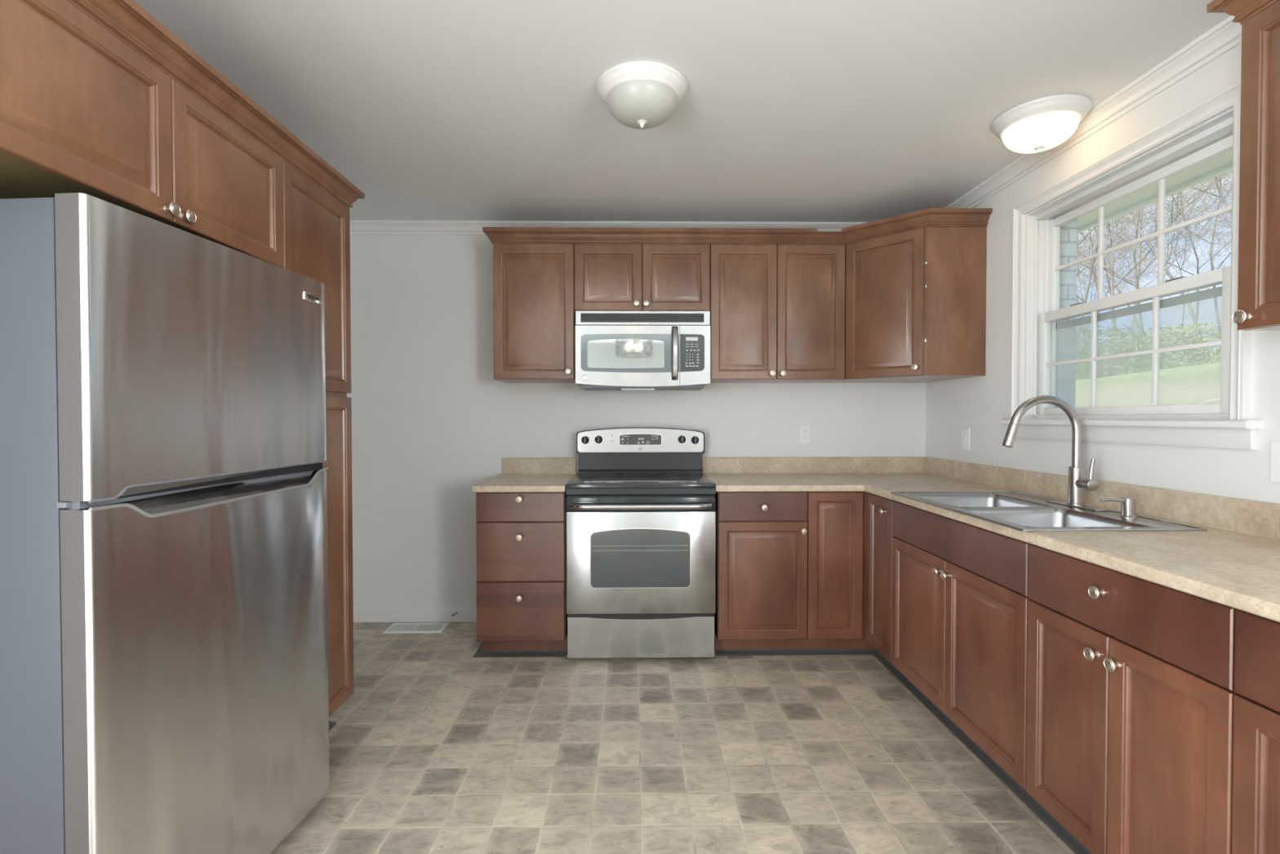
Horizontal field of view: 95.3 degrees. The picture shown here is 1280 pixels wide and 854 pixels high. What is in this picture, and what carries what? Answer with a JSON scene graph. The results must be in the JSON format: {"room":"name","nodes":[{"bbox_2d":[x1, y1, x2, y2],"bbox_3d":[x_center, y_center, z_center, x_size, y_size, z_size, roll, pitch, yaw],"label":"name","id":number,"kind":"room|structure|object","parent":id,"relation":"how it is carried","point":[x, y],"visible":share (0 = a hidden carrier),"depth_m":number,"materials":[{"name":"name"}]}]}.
{"room":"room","nodes":[
{"label":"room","id":0,"kind":"room"},
{"bbox_2d":[346,234,925,605],"bbox_3d":[-0.022,-0.026,3.668,3.887,2.441,0.150,0,1,-1],"label":"wall","id":1,"kind":"structure","parent":0,"point":[432,422],"depth_m":3.58,"materials":[{"name":"paint"}]},
{"bbox_2d":[353,605,476,622],"bbox_3d":[-1.331,1.149,3.586,0.965,0.095,0.014,0,1,-1],"label":"baseboard","id":2,"kind":"structure","parent":1,"relation":"attached to","point":[361,613],"depth_m":3.58,"materials":[{"name":"white paint"}]},
{"bbox_2d":[472,643,567,657],"bbox_3d":[-0.634,1.191,3.317,0.490,0.018,0.532,0,1,-1],"label":"trim","id":3,"kind":"structure","parent":1,"relation":"attached to","point":[479,653],"depth_m":3.08,"materials":[{"name":"grey plastic"}]},
{"bbox_2d":[493,243,575,382],"bbox_3d":[-0.598,-0.648,3.403,0.452,0.758,0.340,0,1,-1],"label":"upper cabinet","id":4,"kind":"object","parent":1,"relation":"attached to","point":[534,313],"visible":1,"depth_m":3.26,"materials":[{"name":"brown wood"}]},
{"bbox_2d":[482,226,845,244],"bbox_3d":[0.150,-1.067,3.401,2.040,0.077,0.351,0,1,-1],"label":"crown molding","id":5,"kind":"structure","parent":4,"relation":"on","point":[529,235],"depth_m":3.25,"materials":[{"name":"brown wood"}]},
{"bbox_2d":[502,457,576,474],"bbox_3d":[-0.616,0.237,3.578,0.448,0.099,0.016,0,1,-1],"label":"backsplash","id":6,"kind":"structure","parent":1,"relation":"attached to","point":[517,464],"depth_m":3.57,"materials":[{"name":"stone"}]},
{"bbox_2d":[350,220,867,235],"bbox_3d":[-0.022,-1.209,3.552,3.587,0.072,0.046,0,1,-1],"label":"trim","id":7,"kind":"structure","parent":1,"relation":"attached to","point":[357,227],"depth_m":3.54,"materials":[{"name":"white paint"}]},
{"bbox_2d":[574,244,710,311],"bbox_3d":[0.011,-0.841,3.409,0.762,0.374,0.340,0,1,-1],"label":"upper cabinet","id":8,"kind":"object","parent":1,"relation":"attached to","point":[608,277],"visible":1,"depth_m":3.27,"materials":[{"name":"brown wood"}]},
{"bbox_2d":[575,310,710,391],"bbox_3d":[0.014,-0.430,3.389,0.751,0.440,0.388,0,1,-1],"label":"microwave","id":9,"kind":"object","parent":8,"relation":"attached to","point":[624,350],"visible":1,"depth_m":3.24,"materials":[{"name":"grey metal"}]},
{"bbox_2d":[685,343,699,366],"bbox_3d":[0.291,-0.400,3.245,0.076,0.126,0.001,0,1,-1],"label":"print","id":10,"kind":"object","parent":9,"relation":"attached to","point":[692,350],"depth_m":3.25,"materials":[{"name":"white"}]},
{"bbox_2d":[710,244,845,382],"bbox_3d":[0.775,-0.650,3.422,0.764,0.758,0.340,0,1,-1],"label":"upper cabinet","id":11,"kind":"object","parent":1,"relation":"attached to","point":[777,312],"visible":0.98,"depth_m":3.28,"materials":[{"name":"brown wood"}]},
{"bbox_2d":[799,424,810,443],"bbox_3d":[1.020,0.045,3.605,0.072,0.116,0.007,0,1,-1],"label":"outlet","id":12,"kind":"object","parent":1,"relation":"attached to","point":[804,429],"visible":1,"depth_m":3.60,"materials":[{"name":"white plastic"}]},
{"bbox_2d":[802,428,807,433],"bbox_3d":[1.020,0.025,3.602,0.033,0.028,0.003,0,1,-1],"label":"socket","id":13,"kind":"object","parent":12,"relation":"attached to","point":[804,430],"depth_m":3.60,"materials":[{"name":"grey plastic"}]},
{"bbox_2d":[802,435,807,439],"bbox_3d":[1.020,0.065,3.603,0.033,0.028,0.003,0,1,-1],"label":"socket","id":14,"kind":"object","parent":12,"relation":"attached to","point":[804,437],"depth_m":3.60,"materials":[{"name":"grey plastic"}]},
{"bbox_2d":[827,226,986,382],"bbox_3d":[1.466,-0.650,3.291,0.617,0.761,0.622,0,1,-1],"label":"upper cabinet","id":15,"kind":"object","parent":1,"relation":"attached to","point":[915,301],"visible":1,"depth_m":3.01,"materials":[{"name":"brown wood"}]},
{"bbox_2d":[845,208,992,244],"bbox_3d":[1.442,-1.066,3.063,0.710,0.077,0.214,0,1,26],"label":"crown molding","id":16,"kind":"structure","parent":15,"relation":"on","point":[928,217],"depth_m":2.99,"materials":[{"name":"brown wood"}]},
{"bbox_2d":[270,621,1075,853],"bbox_3d":[0.023,1.304,0.489,3.887,0.120,6.550,0,1,-1],"label":"floor","id":17,"kind":"structure","parent":0,"point":[436,747],"depth_m":2.10,"materials":[{"name":"tile"}]},
{"bbox_2d":[0,192,329,853],"bbox_3d":[-1.338,0.389,1.523,0.625,1.680,0.764,0,1,4],"label":"refrigerator","id":18,"kind":"object","parent":17,"relation":"on","point":[164,689],"visible":1,"depth_m":1.26,"materials":[{"name":"metal"}]},
{"bbox_2d":[282,160,353,716],"bbox_3d":[-1.481,0.170,2.147,0.623,2.099,0.452,0,1,-1],"label":"pantry cabinet","id":19,"kind":"object","parent":17,"relation":"on","point":[317,225],"visible":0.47,"depth_m":2.24,"materials":[{"name":"brown wood"}]},
{"bbox_2d":[328,720,336,730],"bbox_3d":[-1.261,1.210,2.163,0.040,0.018,0.456,0,1,-1],"label":"trim","id":20,"kind":"structure","parent":17,"relation":"on","point":[331,724],"depth_m":2.37,"materials":[{"name":"grey plastic"}]},
{"bbox_2d":[382,622,449,633],"bbox_3d":[-1.330,1.195,3.472,0.340,0.007,0.156,0,1,-1],"label":"floor vent","id":21,"kind":"object","parent":17,"relation":"in","point":[396,628],"visible":1,"depth_m":3.46,"materials":[{"name":"white plastic"}]},
{"bbox_2d":[475,491,567,650],"bbox_3d":[-0.613,0.765,3.269,0.452,0.872,0.648,0,1,-1],"label":"base cabinet","id":22,"kind":"object","parent":17,"relation":"on","point":[522,536],"visible":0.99,"depth_m":2.97,"materials":[{"name":"red wood"}]},
{"bbox_2d":[472,457,576,492],"bbox_3d":[-0.619,0.260,3.270,0.467,0.134,0.632,0,1,-1],"label":"countertop","id":23,"kind":"structure","parent":22,"relation":"on","point":[520,474],"depth_m":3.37,"materials":[{"name":"stone"}]},
{"bbox_2d":[565,426,715,657],"bbox_3d":[0.007,0.603,3.238,0.774,1.195,0.670,0,1,-1],"label":"range","id":24,"kind":"object","parent":17,"relation":"on","point":[641,504],"visible":1,"depth_m":2.96,"materials":[{"name":"grey metal"}]},
{"bbox_2d":[621,435,658,444],"bbox_3d":[-0.001,0.077,3.489,0.226,0.049,0.001,0,1,-1],"label":"print","id":25,"kind":"object","parent":24,"relation":"attached to","point":[624,439],"depth_m":3.49,"materials":[{"name":"white"}]},
{"bbox_2d":[565,496,715,613],"bbox_3d":[0.002,0.738,3.240,0.760,0.865,0.670,0,1,-1],"label":"oven","id":26,"kind":"object","parent":24,"relation":"in","point":[625,554],"depth_m":2.96,"materials":[{"name":"silver metal"}]},
{"bbox_2d":[714,491,807,652],"bbox_3d":[0.627,0.763,3.286,0.462,0.872,0.648,0,1,-1],"label":"base cabinet","id":27,"kind":"object","parent":17,"relation":"on","point":[762,536],"visible":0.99,"depth_m":2.99,"materials":[{"name":"red wood"}]},
{"bbox_2d":[801,491,893,662],"bbox_3d":[1.319,0.765,3.159,0.917,0.872,0.922,0,1,-1],"label":"base cabinet","id":28,"kind":"object","parent":17,"relation":"on","point":[850,535],"visible":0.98,"depth_m":3.00,"materials":[{"name":"red wood"}]},
{"bbox_2d":[702,457,1279,622],"bbox_3d":[1.095,0.277,2.082,1.392,0.134,3.057,0,1,-1],"label":"countertop","id":29,"kind":"structure","parent":28,"relation":"on","point":[1235,562],"depth_m":1.85,"materials":[{"name":"stone"}]},
{"bbox_2d":[890,491,1207,531],"bbox_3d":[1.421,0.388,2.196,0.564,0.178,0.891,0,1,-1],"label":"sink","id":30,"kind":"object","parent":29,"relation":"in","point":[1019,511],"visible":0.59,"depth_m":2.17,"materials":[{"name":"metal"}]},
{"bbox_2d":[1099,497,1137,518],"bbox_3d":[1.612,0.273,1.968,0.121,0.066,0.048,0,1,-1],"label":"soap dispenser","id":31,"kind":"object","parent":30,"relation":"on","point":[1127,504],"visible":1,"depth_m":1.96,"materials":[{"name":"silver metal"}]},
{"bbox_2d":[1001,395,1109,511],"bbox_3d":[1.534,0.091,2.216,0.312,0.422,0.250,0,1,-1],"label":"faucet","id":32,"kind":"object","parent":29,"relation":"on","point":[1077,482],"visible":1,"depth_m":2.20,"materials":[{"name":"silver metal"}]},
{"bbox_2d":[715,648,1092,853],"bbox_3d":[0.853,1.213,1.838,0.868,0.018,2.548,0,1,-1],"label":"toe kick","id":33,"kind":"structure","parent":17,"relation":"on","point":[1037,808],"depth_m":2.33,"materials":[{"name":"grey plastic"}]},
{"bbox_2d":[891,500,1031,790],"bbox_3d":[1.465,0.779,2.240,0.649,0.872,0.920,0,1,-1],"label":"base cabinet","id":34,"kind":"object","parent":17,"relation":"on","point":[959,589],"visible":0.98,"depth_m":2.09,"materials":[{"name":"red wood"}]},
{"bbox_2d":[1026,543,1239,853],"bbox_3d":[1.476,0.791,1.476,0.649,0.872,0.604,0,1,-1],"label":"base cabinet","id":35,"kind":"object","parent":17,"relation":"on","point":[1131,693],"visible":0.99,"depth_m":1.42,"materials":[{"name":"red wood"}]},
{"bbox_2d":[1231,608,1279,853],"bbox_3d":[1.484,0.800,0.868,0.649,0.872,0.610,0,1,-1],"label":"base cabinet","id":36,"kind":"object","parent":17,"relation":"on","point":[1256,729],"visible":0.91,"depth_m":1.12,"materials":[{"name":"red wood"}]},
{"bbox_2d":[133,0,1230,222],"bbox_3d":[0.021,-1.272,0.449,3.887,0.150,6.550,0,1,-1],"label":"ceiling","id":37,"kind":"structure","parent":0,"point":[790,110],"depth_m":2.11,"materials":[{"name":"white paint"}]},
{"bbox_2d":[596,60,687,128],"bbox_3d":[0.007,-1.150,2.101,0.328,0.145,0.328,0,1,-1],"label":"ceiling light","id":38,"kind":"object","parent":37,"relation":"attached to","point":[638,94],"visible":1,"depth_m":2.01,"materials":[{"name":"white glass"}]},
{"bbox_2d":[991,93,1092,153],"bbox_3d":[1.579,-1.155,2.303,0.328,0.145,0.328,0,1,-1],"label":"ceiling light","id":39,"kind":"object","parent":37,"relation":"attached to","point":[1038,125],"visible":1,"depth_m":2.22,"materials":[{"name":"white glass"}]},
{"bbox_2d":[1057,219,1077,408],"bbox_3d":[2.030,0.167,0.449,0.128,2.750,6.650,0,1,-1],"label":"wall","id":40,"kind":"structure","parent":0,"point":[1068,234],"depth_m":2.75,"materials":[{"name":"white paint"}]},
{"bbox_2d":[1076,150,1232,234],"bbox_3d":[2.293,-1.131,0.808,0.410,0.165,8.800,0,1,-1],"label":"trim","id":41,"kind":"structure","parent":40,"relation":"attached to","point":[1221,164],"depth_m":2.67,"materials":[{"name":"white paint"}]},
{"bbox_2d":[924,43,1279,503],"bbox_3d":[1.890,0.021,0.495,0.150,2.441,6.250,0,1,-1],"label":"wall","id":42,"kind":"structure","parent":0,"point":[980,404],"depth_m":2.31,"materials":[{"name":"paint"}]},
{"bbox_2d":[961,427,969,449],"bbox_3d":[1.773,0.065,3.178,0.010,0.118,0.072,0,1,-1],"label":"light switch","id":43,"kind":"object","parent":42,"relation":"attached to","point":[965,431],"visible":1,"depth_m":3.17,"materials":[{"name":"white plastic"}]},
{"bbox_2d":[702,457,1279,540],"bbox_3d":[1.096,0.259,2.081,1.390,0.099,3.057,0,1,-1],"label":"backsplash","id":44,"kind":"structure","parent":42,"relation":"attached to","point":[1255,517],"depth_m":2.52,"materials":[{"name":"stone"}]},
{"bbox_2d":[944,15,1241,208],"bbox_3d":[1.791,-1.163,0.475,0.046,0.072,6.250,0,1,-1],"label":"trim","id":45,"kind":"structure","parent":42,"relation":"attached to","point":[1226,35],"depth_m":2.11,"materials":[{"name":"white paint"}]},
{"bbox_2d":[1000,81,1262,449],"bbox_3d":[1.840,-0.484,2.234,0.202,1.086,1.115,0,1,-1],"label":"window","id":46,"kind":"structure","parent":42,"relation":"in","point":[1036,313],"depth_m":2.16,"materials":[{"name":"white paint"}]},
{"bbox_2d":[1231,0,1279,330],"bbox_3d":[1.632,-0.617,1.222,0.340,0.758,0.460,0,1,-1],"label":"upper cabinet","id":47,"kind":"object","parent":42,"relation":"attached to","point":[1259,228],"visible":1,"depth_m":1.40,"materials":[{"name":"brown wood"}]},
{"bbox_2d":[1206,0,1277,24],"bbox_3d":[1.626,-1.035,1.238,0.350,0.077,0.506,0,1,-1],"label":"crown molding","id":48,"kind":"structure","parent":47,"relation":"on","point":[1242,11],"depth_m":1.44,"materials":[{"name":"brown wood"}]},
{"bbox_2d":[1269,440,1279,483],"bbox_3d":[1.794,0.101,1.602,0.010,0.118,0.118,0,1,-1],"label":"light switch","id":49,"kind":"object","parent":42,"relation":"attached to","point":[1274,476],"visible":1,"depth_m":1.65,"materials":[{"name":"white plastic"}]},
{"bbox_3d":[-1.846,0.025,0.443,0.150,2.441,6.250,0,1,-1],"label":"wall","id":50,"kind":"structure","parent":0,"visible":0},
{"bbox_2d":[0,0,283,267],"bbox_3d":[-1.459,-0.690,1.446,0.650,0.358,0.922,0,1,-1],"label":"upper cabinet","id":51,"kind":"object","parent":50,"relation":"attached to","point":[82,110],"visible":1,"depth_m":1.31,"materials":[{"name":"brown wood"}]},
{"bbox_2d":[66,0,364,208],"bbox_3d":[-1.457,-0.912,1.692,0.660,0.077,1.421,0,1,-1],"label":"crown molding","id":52,"kind":"structure","parent":51,"relation":"on","point":[126,20],"depth_m":1.55,"materials":[{"name":"brown wood"}]},
{"label":"outside","id":53,"kind":"structure","parent":0,"visible":0},
{"bbox_2d":[1075,351,1221,407],"bbox_3d":[45.107,-4.959,64.158,88.000,10.150,180.000,0,1,-1],"label":"lawn","id":54,"kind":"structure","parent":53,"point":[1194,384],"depth_m":8.39,"materials":[{"name":"green plant"}]},
{"bbox_2d":[1075,358,1097,379],"bbox_3d":[14.824,-1.887,19.800,1.696,0.900,1.671,0,1,23],"label":"shrub","id":55,"kind":"object","parent":54,"relation":"on","point":[1076,358],"visible":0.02,"depth_m":19.61,"materials":[{"name":"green plant"}]},
{"bbox_2d":[1075,354,1122,379],"bbox_3d":[13.628,-1.747,17.583,1.680,0.904,1.705,-1,1,-38],"label":"shrub","id":56,"kind":"object","parent":54,"relation":"on","point":[1085,375],"visible":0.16,"depth_m":17.53,"materials":[{"name":"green plant"}]},
{"bbox_2d":[1076,211,1137,269],"bbox_3d":[29.084,-13.726,41.301,15.842,21.493,15.375,1,1,35],"label":"bare tree","id":57,"kind":"object","parent":54,"relation":"on","point":[1131,211],"visible":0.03,"depth_m":35.03,"materials":[{"name":"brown plant"}]},
{"bbox_2d":[1080,338,1148,369],"bbox_3d":[18.824,-2.786,23.297,2.623,1.412,2.663,-1,1,-40],"label":"shrub","id":58,"kind":"object","parent":54,"relation":"on","point":[1103,347],"visible":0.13,"depth_m":23.18,"materials":[{"name":"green plant"}]},
{"bbox_2d":[1076,204,1157,352],"bbox_3d":[32.705,-13.242,44.712,13.361,18.679,13.767,0,1,27],"label":"bare tree","id":59,"kind":"object","parent":54,"relation":"on","point":[1093,272],"visible":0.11,"depth_m":42.61,"materials":[{"name":"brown plant"}]},
{"bbox_2d":[1076,226,1157,292],"bbox_3d":[33.453,-13.836,47.606,13.347,18.804,13.737,0,1,-18],"label":"bare tree","id":60,"kind":"object","parent":54,"relation":"on","point":[1117,227],"visible":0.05,"depth_m":45.41,"materials":[{"name":"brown plant"}]},
{"bbox_2d":[1076,203,1166,298],"bbox_3d":[36.855,-12.985,48.571,13.241,16.761,13.238,0,1,-20],"label":"bare tree","id":61,"kind":"object","parent":54,"relation":"on","point":[1150,203],"visible":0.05,"depth_m":46.89,"materials":[{"name":"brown plant"}]},
{"bbox_2d":[1075,324,1172,380],"bbox_3d":[11.147,-1.719,14.012,2.437,1.359,2.567,0,1,28],"label":"shrub","id":62,"kind":"object","parent":54,"relation":"on","point":[1108,372],"visible":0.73,"depth_m":13.73,"materials":[{"name":"green plant"}]},
{"bbox_2d":[1076,204,1186,291],"bbox_3d":[27.846,-9.635,36.797,10.225,12.942,10.222,0,1,1],"label":"bare tree","id":63,"kind":"object","parent":54,"relation":"on","point":[1154,204],"visible":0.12,"depth_m":35.57,"materials":[{"name":"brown plant"}]},
{"bbox_2d":[1076,230,1186,355],"bbox_3d":[35.925,-11.667,45.981,11.336,14.606,9.330,1,1,36],"label":"bare tree","id":64,"kind":"object","parent":54,"relation":"on","point":[1132,230],"visible":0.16,"depth_m":45.43,"materials":[{"name":"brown plant"}]},
{"bbox_2d":[1075,200,1192,351],"bbox_3d":[28.799,-11.313,35.991,11.867,16.244,11.530,0,1,-10],"label":"bare tree","id":65,"kind":"object","parent":54,"relation":"on","point":[1166,201],"visible":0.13,"depth_m":36.27,"materials":[{"name":"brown plant"}]},
{"bbox_2d":[1089,329,1196,374],"bbox_3d":[12.959,-1.844,14.998,2.205,1.229,2.323,1,1,37],"label":"shrub","id":66,"kind":"object","parent":54,"relation":"on","point":[1162,338],"visible":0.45,"depth_m":14.78,"materials":[{"name":"green plant"}]},
{"bbox_2d":[1076,206,1217,341],"bbox_3d":[25.493,-10.962,34.193,12.110,15.604,9.967,1,1,45],"label":"bare tree","id":67,"kind":"object","parent":54,"relation":"on","point":[1078,278],"visible":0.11,"depth_m":33.29,"materials":[{"name":"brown plant"}]},
{"bbox_2d":[1076,176,1221,279],"bbox_3d":[20.844,-10.992,26.321,12.510,17.124,12.154,0,1,-2],"label":"bare tree","id":68,"kind":"object","parent":54,"relation":"on","point":[1217,176],"visible":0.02,"depth_m":27.51,"materials":[{"name":"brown plant"}]},
{"bbox_2d":[1076,201,1229,352],"bbox_3d":[19.060,-10.384,27.104,12.520,16.133,10.305,0,1,7],"label":"bare tree","id":69,"kind":"object","parent":54,"relation":"on","point":[1082,326],"visible":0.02,"depth_m":26.17,"materials":[{"name":"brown plant"}]},
{"bbox_2d":[1075,171,1231,342],"bbox_3d":[18.096,-9.773,21.387,11.973,16.389,11.633,-1,1,-34],"label":"bare tree","id":70,"kind":"object","parent":54,"relation":"on","point":[1092,265],"visible":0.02,"depth_m":22.32,"materials":[{"name":"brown plant"}]},
{"bbox_2d":[1075,178,1231,333],"bbox_3d":[33.044,-12.900,40.943,13.822,17.495,13.818,1,1,41],"label":"bare tree","id":71,"kind":"object","parent":54,"relation":"on","point":[1109,291],"visible":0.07,"depth_m":42.01,"materials":[{"name":"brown plant"}]},
{"bbox_2d":[1076,177,1231,332],"bbox_3d":[24.960,-11.001,27.676,12.020,16.308,11.666,0,1,25],"label":"bare tree","id":72,"kind":"object","parent":54,"relation":"on","point":[1136,286],"visible":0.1,"depth_m":26.97,"materials":[{"name":"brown plant"}]},
{"bbox_2d":[1076,186,1231,336],"bbox_3d":[24.698,-11.782,34.171,13.402,16.963,13.398,-1,1,-33],"label":"bare tree","id":73,"kind":"object","parent":54,"relation":"on","point":[1136,322],"visible":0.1,"depth_m":33.24,"materials":[{"name":"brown plant"}]},
{"bbox_2d":[1076,171,1231,337],"bbox_3d":[25.042,-12.109,29.544,13.120,17.801,12.733,0,1,0],"label":"bare tree","id":74,"kind":"object","parent":54,"relation":"on","point":[1140,247],"visible":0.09,"depth_m":31.12,"materials":[{"name":"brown plant"}]},
{"bbox_2d":[1077,181,1231,299],"bbox_3d":[37.145,-13.449,41.625,13.439,18.933,13.832,0,1,-25],"label":"bare tree","id":75,"kind":"object","parent":54,"relation":"on","point":[1171,249],"visible":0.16,"depth_m":38.90,"materials":[{"name":"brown plant"}]},
{"bbox_2d":[1076,171,1232,370],"bbox_3d":[19.469,-10.102,23.288,10.647,16.668,12.936,0,1,8],"label":"bare tree","id":76,"kind":"object","parent":54,"relation":"on","point":[1111,245],"visible":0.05,"depth_m":22.78,"materials":[{"name":"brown plant"}]},
{"bbox_2d":[1077,170,1232,359],"bbox_3d":[18.994,-9.650,24.329,11.967,15.148,11.964,-1,1,-29],"label":"bare tree","id":77,"kind":"object","parent":54,"relation":"on","point":[1191,310],"visible":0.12,"depth_m":23.55,"materials":[{"name":"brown plant"}]},
{"bbox_2d":[1095,183,1231,352],"bbox_3d":[28.122,-12.197,29.267,12.304,17.335,12.664,-1,1,-34],"label":"bare tree","id":78,"kind":"object","parent":54,"relation":"on","point":[1189,233],"visible":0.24,"depth_m":30.74,"materials":[{"name":"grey plant"}]},
{"bbox_2d":[1111,328,1217,373],"bbox_3d":[15.305,-2.098,16.911,2.621,1.387,2.488,-1,1,-30],"label":"shrub","id":79,"kind":"object","parent":54,"relation":"on","point":[1178,337],"visible":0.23,"depth_m":16.57,"materials":[{"name":"green plant"}]},
{"bbox_2d":[1103,179,1231,350],"bbox_3d":[34.985,-13.563,33.228,14.397,19.533,13.972,1,1,40],"label":"bare tree","id":80,"kind":"object","parent":54,"relation":"on","point":[1218,322],"visible":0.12,"depth_m":33.17,"materials":[{"name":"grey plant"}]},
{"bbox_2d":[1106,173,1232,334],"bbox_3d":[37.527,-11.196,39.317,9.116,14.271,11.075,0,1,29],"label":"bare tree","id":81,"kind":"object","parent":54,"relation":"on","point":[1226,173],"visible":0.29,"depth_m":39.27,"materials":[{"name":"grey plant"}]},
{"bbox_2d":[1119,321,1221,374],"bbox_3d":[15.334,-2.143,16.453,2.815,1.493,2.773,0,1,16],"label":"shrub","id":82,"kind":"object","parent":54,"relation":"on","point":[1197,325],"visible":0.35,"depth_m":16.11,"materials":[{"name":"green plant"}]},
{"bbox_2d":[1111,177,1231,256],"bbox_3d":[20.236,-9.569,20.371,10.373,14.614,10.676,0,1,14],"label":"bare tree","id":83,"kind":"object","parent":54,"relation":"on","point":[1218,188],"visible":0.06,"depth_m":21.74,"materials":[{"name":"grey plant"}]},
{"bbox_2d":[1142,172,1232,248],"bbox_3d":[14.671,-8.655,13.630,11.096,14.049,11.099,0,1,24],"label":"bare tree","id":84,"kind":"object","parent":54,"relation":"on","point":[1226,172],"visible":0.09,"depth_m":16.48,"materials":[{"name":"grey plant"}]},
{"bbox_2d":[1143,173,1231,255],"bbox_3d":[37.350,-13.611,32.582,13.456,18.958,13.850,0,1,-27],"label":"bare tree","id":85,"kind":"object","parent":54,"relation":"on","point":[1231,173],"visible":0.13,"depth_m":34.89,"materials":[{"name":"grey plant"}]},
{"bbox_2d":[1144,189,1231,260],"bbox_3d":[30.861,-11.639,27.409,12.599,16.234,10.369,0,1,-13],"label":"bare tree","id":86,"kind":"object","parent":54,"relation":"on","point":[1215,189],"visible":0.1,"depth_m":30.94,"materials":[{"name":"grey plant"}]},
{"bbox_2d":[1156,176,1232,239],"bbox_3d":[29.885,-10.736,24.622,10.788,13.659,10.791,0,1,24],"label":"bare tree","id":87,"kind":"object","parent":54,"relation":"on","point":[1230,176],"visible":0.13,"depth_m":29.17,"materials":[{"name":"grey plant"}]},
{"bbox_2d":[1168,191,1231,255],"bbox_3d":[36.837,-12.140,31.050,10.164,15.913,12.350,0,1,0],"label":"bare tree","id":88,"kind":"object","parent":54,"relation":"on","point":[1206,191],"visible":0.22,"depth_m":34.49,"materials":[{"name":"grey plant"}]},
{"bbox_2d":[1175,171,1231,194],"bbox_3d":[19.074,-10.352,17.024,13.244,17.064,10.900,-1,1,-28],"label":"bare tree","id":89,"kind":"object","parent":54,"relation":"on","point":[1228,171],"visible":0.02,"depth_m":21.29,"materials":[{"name":"grey plant"}]},
{"bbox_2d":[1196,174,1231,257],"bbox_3d":[28.869,-12.193,23.056,12.640,17.670,13.024,1,1,42],"label":"bare tree","id":90,"kind":"object","parent":54,"relation":"on","point":[1222,175],"visible":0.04,"depth_m":25.83,"materials":[{"name":"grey plant"}]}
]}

